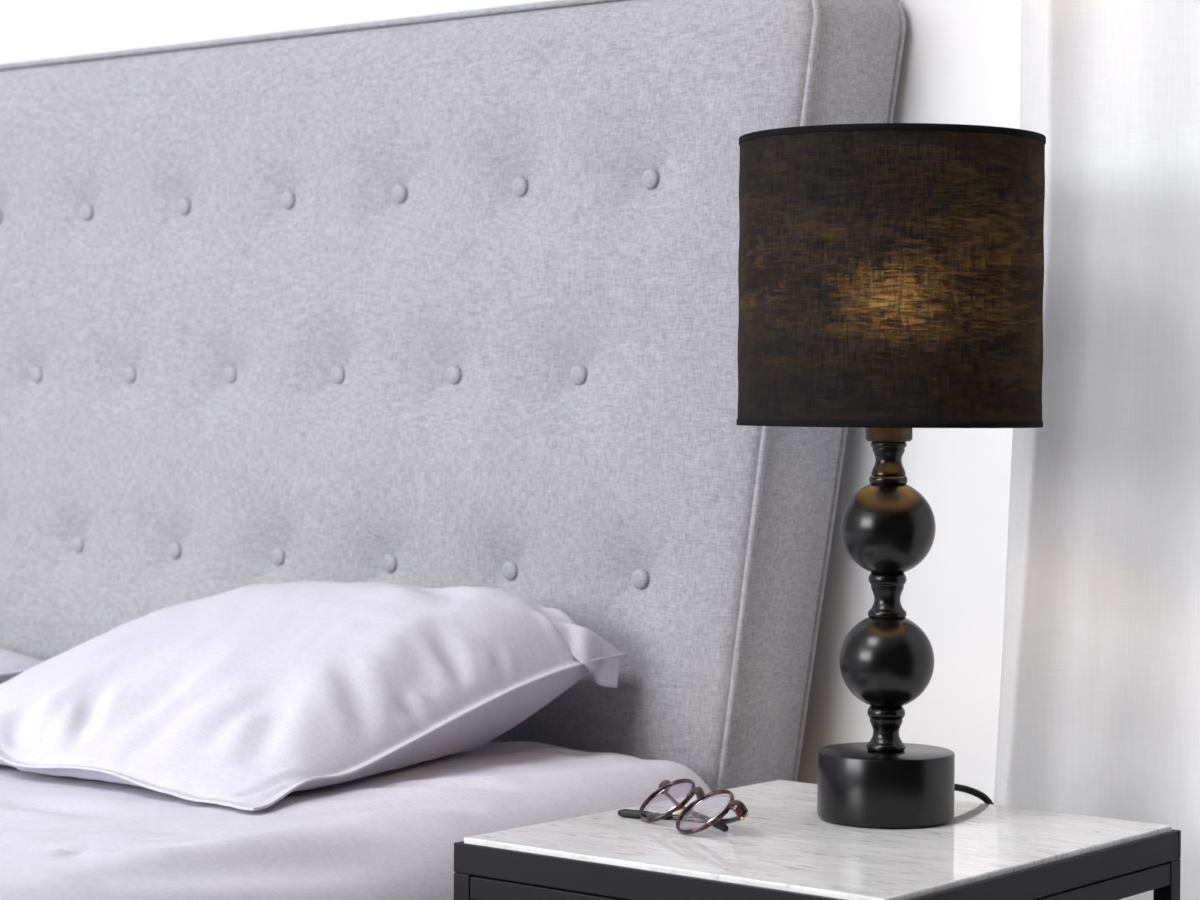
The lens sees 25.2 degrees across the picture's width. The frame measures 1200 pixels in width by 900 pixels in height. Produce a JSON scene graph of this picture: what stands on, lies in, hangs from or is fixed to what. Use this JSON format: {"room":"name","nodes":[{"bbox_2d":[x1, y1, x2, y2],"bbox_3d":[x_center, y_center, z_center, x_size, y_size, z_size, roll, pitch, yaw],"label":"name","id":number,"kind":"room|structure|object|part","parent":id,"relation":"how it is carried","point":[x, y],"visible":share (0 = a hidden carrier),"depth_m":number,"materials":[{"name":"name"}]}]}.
{"room":"bedroom","nodes":[
{"label":"bedroom","id":0,"kind":"room"},
{"bbox_2d":[0,0,1020,803],"bbox_3d":[-0.129,-0.790,3.012,6.640,3.200,0.120,1,1,39],"label":"wall","id":1,"kind":"structure","parent":0,"point":[961,60],"depth_m":2.58,"materials":[{"name":"white paint"}]},
{"bbox_3d":[-1.951,0.891,0.823,6.640,0.100,5.852,1,1,39],"label":"floor","id":2,"kind":"structure","parent":0,"visible":0},
{"bbox_2d":[0,0,905,791],"bbox_3d":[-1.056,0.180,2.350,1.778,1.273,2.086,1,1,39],"label":"headboard","id":3,"kind":"object","parent":2,"relation":"on","point":[444,300],"visible":0.78,"depth_m":2.78,"materials":[{"name":"grey fabric"}]},
{"bbox_3d":[-0.446,0.140,3.097,1.772,1.213,0.150,1,1,39],"label":"panel","id":4,"kind":"part","parent":3,"relation":"part of","materials":[{"name":"grey fabric"}]},
{"bbox_3d":[-1.113,0.449,2.287,1.500,0.194,1.911,1,1,39],"label":"mattress","id":5,"kind":"object","parent":3,"relation":"on","visible":0},
{"bbox_2d":[0,741,710,899],"bbox_3d":[-1.125,0.450,2.273,1.743,0.336,1.973,1,1,39],"label":"sheet","id":6,"kind":"object","parent":5,"relation":"on","point":[390,834],"visible":0.56,"depth_m":2.18,"materials":[{"name":"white fabric"}]},
{"bbox_2d":[0,648,43,683],"bbox_3d":[-0.993,0.240,3.140,0.655,0.060,0.428,1,1,39],"label":"pillow","id":7,"kind":"object","parent":6,"relation":"on","point":[12,664],"visible":0.48,"depth_m":3.06,"materials":[{"name":"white fabric"}]},
{"bbox_2d":[0,581,625,810],"bbox_3d":[-0.403,0.212,2.621,0.704,0.164,0.490,1,1,39],"label":"pillow","id":8,"kind":"object","parent":6,"relation":"on","point":[248,698],"visible":1,"depth_m":2.46,"materials":[{"name":"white fabric"}]},
{"bbox_2d":[454,780,1180,899],"bbox_3d":[0.179,0.568,2.165,0.406,0.522,0.440,1,1,39],"label":"side table","id":9,"kind":"object","parent":2,"relation":"on","point":[783,850],"visible":1,"depth_m":2.08,"materials":[{"name":"white stone"}]},
{"bbox_3d":[-0.106,0.581,2.124,0.016,0.494,0.016,1,1,39],"label":"leg","id":10,"kind":"part","parent":9,"relation":"part of","materials":[{"name":"black metal"}]},
{"bbox_3d":[0.047,0.347,1.997,0.372,0.018,0.016,1,1,39],"label":"rail","id":11,"kind":"part","parent":9,"relation":"part of","materials":[{"name":"black metal"}]},
{"bbox_2d":[618,778,747,833],"bbox_3d":[0.070,0.289,2.177,0.050,0.034,0.140,0,1,-30],"label":"eyeglasses","id":12,"kind":"object","parent":9,"relation":"on","point":[680,813],"visible":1,"depth_m":2.18,"materials":[{"name":"brown"}]},
{"bbox_3d":[0.181,0.323,2.160,0.406,0.023,0.440,1,1,39],"label":"tray frame","id":13,"kind":"part","parent":9,"relation":"part of","materials":[{"name":"black metal"}]},
{"bbox_2d":[737,123,1045,828],"bbox_3d":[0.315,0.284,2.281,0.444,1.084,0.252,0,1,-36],"label":"table lamp","id":14,"kind":"object","parent":9,"relation":"on","point":[891,275],"visible":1,"depth_m":2.12,"materials":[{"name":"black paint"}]},
{"bbox_2d":[865,428,912,441],"bbox_3d":[0.239,-0.033,2.218,0.039,0.051,0.039,1,1,39],"label":"socket","id":15,"kind":"object","parent":14,"relation":"attached to","point":[871,434],"depth_m":2.20,"materials":[{"name":"brown metal"}]},
{"bbox_3d":[0.240,-0.138,2.216,0.251,0.236,0.251,1,1,39],"label":"lamp shade","id":16,"kind":"part","parent":14,"relation":"part of","materials":[{"name":"black fabric"}]},
{"bbox_3d":[0.331,0.348,2.038,0.016,0.018,0.406,1,1,39],"label":"rail","id":17,"kind":"part","parent":9,"relation":"part of","materials":[{"name":"black metal"}]},
{"bbox_3d":[0.464,0.583,2.207,0.016,0.494,0.016,1,1,39],"label":"leg","id":18,"kind":"part","parent":9,"relation":"part of","materials":[{"name":"black metal"}]},
{"bbox_3d":[0.808,-2.359,2.043,1.180,0.012,0.060,1,1,39],"label":"trim","id":19,"kind":"structure","parent":0,"visible":0},
{"bbox_2d":[994,0,1199,899],"bbox_3d":[0.769,-0.766,2.088,1.075,3.176,0.056,1,1,39],"label":"curtain","id":20,"kind":"object","parent":19,"relation":"hanging from","point":[1099,709],"visible":0.85,"depth_m":2.36,"materials":[{"name":"white fabric"}]}
]}

